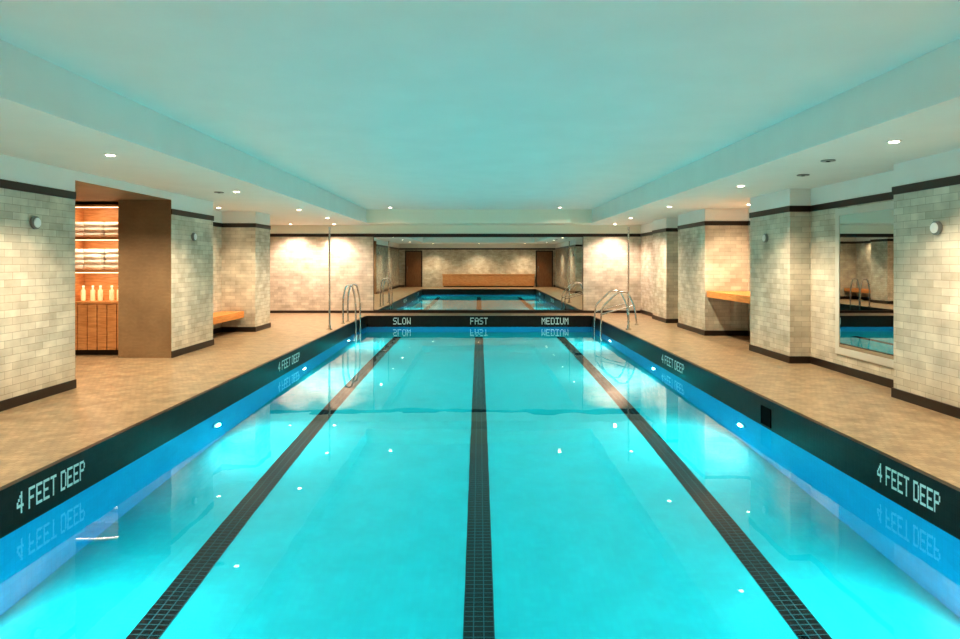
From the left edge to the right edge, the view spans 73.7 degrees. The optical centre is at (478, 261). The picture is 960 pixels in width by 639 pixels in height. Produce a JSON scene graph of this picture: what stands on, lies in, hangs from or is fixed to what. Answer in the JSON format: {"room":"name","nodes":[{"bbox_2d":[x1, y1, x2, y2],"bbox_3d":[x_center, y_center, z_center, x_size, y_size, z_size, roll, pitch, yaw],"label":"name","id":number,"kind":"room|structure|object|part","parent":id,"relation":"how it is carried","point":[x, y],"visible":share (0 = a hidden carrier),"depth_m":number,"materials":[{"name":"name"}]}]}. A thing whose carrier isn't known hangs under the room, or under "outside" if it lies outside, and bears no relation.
{"room":"indoor swimming pool","nodes":[
{"label":"indoor swimming pool","id":0,"kind":"room"},
{"bbox_2d":[75,232,83,236],"bbox_3d":[-6.373,-0.427,10.225,0.280,0.082,0.250,0,0,0],"label":"towel","id":1,"kind":"object","parent":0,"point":[77,234],"depth_m":10.10,"materials":[{"name":"white fabric"}]},
{"bbox_2d":[0,154,269,400],"bbox_3d":[-6.075,0.200,8.650,2.850,2.500,19.100,0,0,0],"label":"wall","id":2,"kind":"structure","parent":0,"point":[171,285],"depth_m":9.67,"materials":[{"name":"tile"}]},
{"bbox_2d":[29,216,40,228],"bbox_3d":[-4.626,-0.410,6.680,0.048,0.136,0.136,0,0,0],"label":"wall speaker","id":3,"kind":"object","parent":2,"relation":"attached to","point":[35,222],"visible":1,"depth_m":6.65,"materials":[{"name":"plastic"}]},
{"bbox_2d":[0,323,270,411],"bbox_3d":[-5.817,1.400,8.650,2.365,0.100,19.100,0,0,0],"label":"baseboard","id":4,"kind":"structure","parent":2,"relation":"attached to","point":[6,404],"depth_m":7.19,"materials":[{"name":"brown tile"}]},
{"bbox_2d":[0,179,270,229],"bbox_3d":[-5.819,-0.762,8.650,2.362,0.085,19.100,0,0,0],"label":"trim","id":5,"kind":"structure","parent":2,"relation":"attached to","point":[6,184],"depth_m":7.18,"materials":[{"name":"brown"}]},
{"bbox_2d":[191,233,196,240],"bbox_3d":[-4.626,-0.410,10.400,0.048,0.136,0.136,0,0,0],"label":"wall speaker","id":6,"kind":"object","parent":2,"relation":"attached to","point":[194,235],"visible":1,"depth_m":10.36,"materials":[{"name":"plastic"}]},
{"bbox_2d":[213,311,243,324],"bbox_3d":[-5.107,1.085,12.245,0.475,0.130,2.050,0,0,0],"label":"bench","id":7,"kind":"object","parent":2,"relation":"attached to","point":[222,316],"visible":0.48,"depth_m":12.54,"materials":[{"name":"brown wood"}]},
{"bbox_2d":[270,225,640,310],"bbox_3d":[-1.200,0.200,18.200,11.600,2.500,0.001,0,0,0],"label":"wall","id":8,"kind":"structure","parent":0,"point":[299,266],"depth_m":18.20,"materials":[{"name":"stone"}]},
{"bbox_2d":[270,234,639,236],"bbox_3d":[-1.200,-0.762,18.194,11.600,0.085,0.012,0,0,0],"label":"trim","id":9,"kind":"structure","parent":8,"relation":"attached to","point":[271,235],"depth_m":18.19,"materials":[{"name":"brown"}]},
{"bbox_2d":[270,311,639,312],"bbox_3d":[-1.200,1.415,18.192,11.600,0.070,0.015,0,0,0],"label":"baseboard","id":10,"kind":"structure","parent":8,"relation":"attached to","point":[270,311],"depth_m":18.18,"materials":[{"name":"brown tile"}]},
{"bbox_2d":[373,237,582,309],"bbox_3d":[-0.020,0.329,18.190,5.960,2.093,0.018,0,0,0],"label":"wall mirror","id":11,"kind":"object","parent":8,"relation":"attached to","point":[410,273],"visible":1,"depth_m":18.18,"materials":[{"name":"clear glass"}]},
{"bbox_3d":[-2.993,0.329,18.190,0.015,2.063,0.018,0,0,0],"label":"frame","id":12,"kind":"part","parent":11,"relation":"part of","materials":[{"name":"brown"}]},
{"bbox_2d":[0,0,959,224],"bbox_3d":[-1.050,-1.285,8.650,13.100,0.470,19.300,0,0,0],"label":"ceiling","id":13,"kind":"structure","parent":0,"point":[434,112],"depth_m":5.23,"materials":[{"name":"white paint"}]},
{"bbox_2d":[0,88,959,222],"bbox_3d":[0.000,-1.073,9.350,6.100,0.055,15.900,0,0,0],"label":"trim","id":14,"kind":"structure","parent":13,"relation":"attached to","point":[4,94],"depth_m":5.57,"materials":[{"name":"white paint"}]},
{"bbox_2d":[820,159,835,161],"bbox_3d":[3.600,-1.042,6.600,0.140,0.017,0.140,0,0,0],"label":"ceiling speaker","id":15,"kind":"object","parent":13,"relation":"in","point":[827,160],"depth_m":6.56},
{"bbox_2d":[886,140,901,142],"bbox_3d":[3.600,-1.044,5.550,0.120,0.013,0.120,0,0,0],"label":"recessed light","id":16,"kind":"object","parent":13,"relation":"in","point":[889,141],"visible":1,"depth_m":5.53,"materials":[{"name":"white ceramic"}]},
{"bbox_2d":[0,313,959,487],"bbox_3d":[-1.050,1.510,8.650,13.100,0.120,19.300,0,0,0],"label":"floor","id":17,"kind":"structure","parent":0,"point":[112,394],"depth_m":7.17,"materials":[{"name":"tile"}]},
{"bbox_2d":[75,204,117,354],"bbox_3d":[-6.385,0.278,10.155,1.830,2.345,0.450,0,0,0],"label":"shelf unit","id":18,"kind":"object","parent":17,"relation":"on","point":[96,322],"visible":0.27,"depth_m":9.97,"materials":[{"name":"brown wood"}]},
{"bbox_3d":[-6.309,1.012,9.940,0.140,0.705,0.020,0,0,0],"label":"slatted door","id":19,"kind":"part","parent":18,"relation":"part of","materials":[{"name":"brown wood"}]},
{"bbox_3d":[-6.156,1.012,9.940,0.140,0.705,0.020,0,0,0],"label":"slatted door","id":20,"kind":"part","parent":18,"relation":"part of","materials":[{"name":"brown wood"}]},
{"bbox_2d":[81,285,85,300],"bbox_3d":[-6.250,0.493,10.110,0.072,0.242,0.072,0,0,0],"label":"glass bottle","id":21,"kind":"object","parent":18,"relation":"on","point":[83,291],"visible":1,"depth_m":10.09,"materials":[{"name":"beige glass"}]},
{"bbox_3d":[-6.004,1.012,9.940,0.140,0.705,0.020,0,0,0],"label":"slatted door","id":22,"kind":"part","parent":18,"relation":"part of","materials":[{"name":"brown wood"}]},
{"bbox_2d":[90,285,95,300],"bbox_3d":[-6.100,0.493,10.110,0.072,0.242,0.072,0,0,0],"label":"glass bottle","id":23,"kind":"object","parent":18,"relation":"on","point":[92,291],"visible":1,"depth_m":10.08,"materials":[{"name":"beige glass"}]},
{"bbox_2d":[75,249,117,269],"bbox_3d":[-6.434,-0.042,10.225,1.622,0.331,0.250,0,0,0],"label":"folded towels","id":24,"kind":"object","parent":18,"relation":"on","point":[85,259],"visible":0.46,"depth_m":10.10,"materials":[{"name":"white fabric"}]},
{"bbox_2d":[75,249,83,253],"bbox_3d":[-6.378,-0.166,10.225,0.280,0.082,0.250,0,0,0],"label":"towel","id":25,"kind":"object","parent":24,"relation":"on","point":[77,251],"depth_m":10.10,"materials":[{"name":"white fabric"}]},
{"bbox_2d":[75,254,83,258],"bbox_3d":[-6.387,-0.083,10.225,0.280,0.082,0.250,0,0,0],"label":"towel","id":26,"kind":"object","parent":24,"relation":"on","point":[77,256],"depth_m":10.10,"materials":[{"name":"white fabric"}]},
{"bbox_2d":[75,265,84,269],"bbox_3d":[-6.374,0.083,10.225,0.280,0.082,0.250,0,0,0],"label":"towel","id":27,"kind":"object","parent":24,"relation":"on","point":[77,267],"depth_m":10.10,"materials":[{"name":"white fabric"}]},
{"bbox_2d":[75,259,84,264],"bbox_3d":[-6.374,0.000,10.225,0.280,0.082,0.250,0,0,0],"label":"towel","id":28,"kind":"object","parent":24,"relation":"on","point":[77,261],"depth_m":10.10,"materials":[{"name":"white fabric"}]},
{"bbox_2d":[84,265,104,269],"bbox_3d":[-6.102,0.083,10.225,0.280,0.082,0.250,0,0,0],"label":"towel","id":29,"kind":"object","parent":24,"relation":"on","point":[86,267],"depth_m":10.10,"materials":[{"name":"white fabric"}]},
{"bbox_2d":[84,249,105,253],"bbox_3d":[-6.105,-0.166,10.225,0.280,0.082,0.250,0,0,0],"label":"towel","id":30,"kind":"object","parent":24,"relation":"on","point":[86,251],"depth_m":10.11,"materials":[{"name":"white fabric"}]},
{"bbox_2d":[84,254,105,258],"bbox_3d":[-6.110,-0.083,10.225,0.280,0.082,0.250,0,0,0],"label":"towel","id":31,"kind":"object","parent":24,"relation":"on","point":[86,256],"depth_m":10.10,"materials":[{"name":"white fabric"}]},
{"bbox_2d":[84,259,105,264],"bbox_3d":[-6.105,0.000,10.225,0.280,0.082,0.250,0,0,0],"label":"towel","id":32,"kind":"object","parent":24,"relation":"on","point":[86,261],"depth_m":10.10,"materials":[{"name":"white fabric"}]},
{"bbox_2d":[105,249,117,253],"bbox_3d":[-5.769,-0.166,10.225,0.280,0.082,0.250,0,0,0],"label":"towel","id":33,"kind":"object","parent":24,"relation":"on","point":[108,251],"depth_m":10.10,"materials":[{"name":"white fabric"}]},
{"bbox_2d":[105,254,117,258],"bbox_3d":[-5.764,-0.083,10.225,0.280,0.082,0.250,0,0,0],"label":"towel","id":34,"kind":"object","parent":24,"relation":"on","point":[108,256],"depth_m":10.10,"materials":[{"name":"white fabric"}]},
{"bbox_2d":[105,259,117,264],"bbox_3d":[-5.763,0.000,10.225,0.280,0.082,0.250,0,0,0],"label":"towel","id":35,"kind":"object","parent":24,"relation":"on","point":[108,261],"depth_m":10.10,"materials":[{"name":"white fabric"}]},
{"bbox_2d":[105,265,117,269],"bbox_3d":[-5.777,0.083,10.225,0.280,0.082,0.250,0,0,0],"label":"towel","id":36,"kind":"object","parent":24,"relation":"on","point":[107,267],"depth_m":10.10,"materials":[{"name":"white fabric"}]},
{"bbox_2d":[75,222,117,236],"bbox_3d":[-6.446,-0.510,10.225,1.622,0.248,0.250,0,0,0],"label":"folded towels","id":37,"kind":"object","parent":18,"relation":"on","point":[82,229],"visible":0.34,"depth_m":10.10,"materials":[{"name":"white fabric"}]},
{"bbox_2d":[75,222,83,226],"bbox_3d":[-6.376,-0.593,10.225,0.280,0.082,0.250,0,0,0],"label":"towel","id":38,"kind":"object","parent":37,"relation":"on","point":[77,224],"depth_m":10.10,"materials":[{"name":"white fabric"}]},
{"bbox_2d":[75,227,84,231],"bbox_3d":[-6.375,-0.510,10.225,0.280,0.082,0.250,0,0,0],"label":"towel","id":39,"kind":"object","parent":37,"relation":"on","point":[77,229],"depth_m":10.10,"materials":[{"name":"white fabric"}]},
{"bbox_2d":[84,222,104,226],"bbox_3d":[-6.109,-0.593,10.225,0.280,0.082,0.250,0,0,0],"label":"towel","id":40,"kind":"object","parent":37,"relation":"on","point":[86,224],"depth_m":10.11,"materials":[{"name":"white fabric"}]},
{"bbox_2d":[84,227,104,232],"bbox_3d":[-6.104,-0.510,10.225,0.280,0.082,0.250,0,0,0],"label":"towel","id":41,"kind":"object","parent":37,"relation":"on","point":[86,229],"depth_m":10.10,"materials":[{"name":"white fabric"}]},
{"bbox_2d":[84,232,104,236],"bbox_3d":[-6.109,-0.427,10.225,0.280,0.082,0.250,0,0,0],"label":"towel","id":42,"kind":"object","parent":37,"relation":"on","point":[86,234],"depth_m":10.10,"materials":[{"name":"white fabric"}]},
{"bbox_2d":[105,222,117,226],"bbox_3d":[-5.775,-0.593,10.225,0.280,0.082,0.250,0,0,0],"label":"towel","id":43,"kind":"object","parent":37,"relation":"on","point":[107,224],"depth_m":10.10,"materials":[{"name":"white fabric"}]},
{"bbox_2d":[105,227,117,231],"bbox_3d":[-5.776,-0.510,10.225,0.280,0.082,0.250,0,0,0],"label":"towel","id":44,"kind":"object","parent":37,"relation":"on","point":[107,229],"depth_m":10.10,"materials":[{"name":"white fabric"}]},
{"bbox_2d":[105,232,117,236],"bbox_3d":[-5.775,-0.427,10.225,0.280,0.082,0.250,0,0,0],"label":"towel","id":45,"kind":"object","parent":37,"relation":"on","point":[107,234],"depth_m":10.10,"materials":[{"name":"white fabric"}]},
{"bbox_2d":[75,207,117,207],"bbox_3d":[-6.385,-0.853,9.982,1.710,0.014,0.025,0,0,0],"label":"strip light","id":46,"kind":"object","parent":18,"relation":"attached to","point":[75,207],"depth_m":9.97,"materials":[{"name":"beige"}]},
{"bbox_2d":[75,272,117,272],"bbox_3d":[-6.385,0.167,9.982,1.710,0.014,0.025,0,0,0],"label":"strip light","id":47,"kind":"object","parent":18,"relation":"attached to","point":[75,272],"depth_m":9.97,"materials":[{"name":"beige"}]},
{"bbox_3d":[-6.385,-0.877,10.155,1.770,0.035,0.410,0,0,0],"label":"shelf","id":48,"kind":"part","parent":18,"relation":"part of","materials":[{"name":"brown wood"}]},
{"bbox_3d":[-6.385,-0.367,10.155,1.770,0.035,0.410,0,0,0],"label":"shelf","id":49,"kind":"part","parent":18,"relation":"part of","materials":[{"name":"brown wood"}]},
{"bbox_3d":[-6.385,0.142,10.155,1.770,0.035,0.410,0,0,0],"label":"shelf","id":50,"kind":"part","parent":18,"relation":"part of","materials":[{"name":"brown wood"}]},
{"bbox_3d":[-6.385,0.632,10.155,1.770,0.035,0.410,0,0,0],"label":"shelf","id":51,"kind":"part","parent":18,"relation":"part of","materials":[{"name":"brown wood"}]},
{"bbox_2d":[98,285,102,300],"bbox_3d":[-5.980,0.493,10.110,0.072,0.242,0.072,0,0,0],"label":"glass bottle","id":52,"kind":"object","parent":18,"relation":"on","point":[100,291],"visible":1,"depth_m":10.09,"materials":[{"name":"beige glass"}]},
{"bbox_3d":[-5.851,1.012,9.940,0.140,0.705,0.020,0,0,0],"label":"slatted door","id":53,"kind":"part","parent":18,"relation":"part of","materials":[{"name":"brown wood"}]},
{"bbox_2d":[109,285,113,300],"bbox_3d":[-5.800,0.493,10.110,0.072,0.242,0.072,0,0,0],"label":"glass bottle","id":54,"kind":"object","parent":18,"relation":"on","point":[111,291],"visible":1,"depth_m":10.08,"materials":[{"name":"beige glass"}]},
{"bbox_3d":[-5.699,1.012,9.940,0.140,0.705,0.020,0,0,0],"label":"slatted door","id":55,"kind":"part","parent":18,"relation":"part of","materials":[{"name":"brown wood"}]},
{"bbox_3d":[-5.546,1.012,9.940,0.140,0.705,0.020,0,0,0],"label":"slatted door","id":56,"kind":"part","parent":18,"relation":"part of","materials":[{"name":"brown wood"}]},
{"bbox_2d":[326,227,332,329],"bbox_3d":[-3.200,0.352,13.700,0.130,2.195,0.130,0,0,0],"label":"pole","id":57,"kind":"object","parent":17,"relation":"on","point":[329,325],"visible":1,"depth_m":13.68,"materials":[{"name":"silver metal"}]},
{"bbox_2d":[0,316,959,638],"bbox_3d":[0.000,2.202,9.750,6.140,1.516,14.960,0,0,0],"label":"swimming pool","id":58,"kind":"object","parent":17,"relation":"in","point":[403,477],"visible":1,"depth_m":4.38,"materials":[{"name":"liquid"}]},
{"bbox_2d":[341,284,360,335],"bbox_3d":[-3.055,1.615,15.325,0.390,2.171,0.650,0,0,0],"label":"pool ladder","id":59,"kind":"object","parent":58,"relation":"attached to","point":[351,285],"visible":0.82,"depth_m":15.05,"materials":[{"name":"silver metal"}]},
{"bbox_3d":[-3.050,1.615,15.600,0.342,2.171,0.042,0,0,0],"label":"grab rail","id":60,"kind":"part","parent":59,"relation":"part of","materials":[{"name":"silver metal"}]},
{"bbox_2d":[594,290,638,337],"bbox_3d":[3.225,1.815,15.100,0.890,2.290,0.900,0,0,0],"label":"pool handrail","id":61,"kind":"object","parent":58,"relation":"on","point":[619,291],"visible":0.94,"depth_m":14.69,"materials":[{"name":"silver metal"}]},
{"bbox_3d":[3.210,1.815,15.500,0.860,2.290,0.040,0,0,0],"label":"rail","id":62,"kind":"part","parent":61,"relation":"part of","materials":[{"name":"silver metal"}]},
{"bbox_2d":[625,227,631,329],"bbox_3d":[3.200,0.352,13.700,0.130,2.195,0.130,0,0,0],"label":"pole","id":63,"kind":"object","parent":17,"relation":"on","point":[628,325],"visible":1,"depth_m":13.68,"materials":[{"name":"silver metal"}]},
{"bbox_2d":[641,149,959,407],"bbox_3d":[4.875,0.200,8.650,0.850,2.500,19.100,0,0,0],"label":"wall","id":64,"kind":"structure","parent":0,"point":[789,277],"depth_m":9.16,"materials":[{"name":"tile"}]},
{"bbox_2d":[707,291,749,303],"bbox_3d":[4.885,0.630,11.550,0.820,0.120,2.060,0,0,0],"label":"bench","id":65,"kind":"object","parent":64,"relation":"attached to","point":[737,296],"visible":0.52,"depth_m":11.58,"materials":[{"name":"brown wood"}]},
{"bbox_2d":[762,234,767,241],"bbox_3d":[4.426,-0.370,9.900,0.048,0.136,0.136,0,0,0],"label":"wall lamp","id":66,"kind":"object","parent":64,"relation":"attached to","point":[765,236],"visible":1,"depth_m":9.87,"materials":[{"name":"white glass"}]},
{"bbox_2d":[640,309,959,418],"bbox_3d":[4.867,1.400,8.650,0.865,0.100,19.100,0,0,0],"label":"baseboard","id":67,"kind":"structure","parent":64,"relation":"attached to","point":[934,405],"depth_m":8.37,"materials":[{"name":"brown tile"}]},
{"bbox_2d":[640,175,959,236],"bbox_3d":[4.869,-0.762,8.650,0.862,0.085,19.100,0,0,0],"label":"trim","id":68,"kind":"structure","parent":64,"relation":"attached to","point":[952,180],"depth_m":8.41,"materials":[{"name":"brown"}]},
{"bbox_2d":[835,201,893,367],"bbox_3d":[4.740,0.255,7.710,0.018,1.910,1.580,0,0,0],"label":"wall mirror","id":69,"kind":"object","parent":64,"relation":"attached to","point":[864,234],"visible":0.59,"depth_m":7.84,"materials":[{"name":"clear glass"}]},
{"bbox_3d":[4.740,0.255,8.455,0.018,1.730,0.090,0,0,0],"label":"frame","id":70,"kind":"part","parent":69,"relation":"part of","materials":[{"name":"beige"}]},
{"bbox_3d":[4.740,-0.655,7.710,0.018,0.090,1.580,0,0,0],"label":"frame","id":71,"kind":"part","parent":69,"relation":"part of","materials":[{"name":"beige"}]},
{"bbox_3d":[4.740,1.165,7.710,0.018,0.090,1.580,0,0,0],"label":"frame","id":72,"kind":"part","parent":69,"relation":"part of","materials":[{"name":"beige"}]},
{"bbox_2d":[930,221,942,234],"bbox_3d":[4.426,-0.330,6.200,0.048,0.136,0.136,0,0,0],"label":"wall light","id":73,"kind":"object","parent":64,"relation":"attached to","point":[936,227],"visible":1,"depth_m":6.17,"materials":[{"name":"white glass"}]}
]}

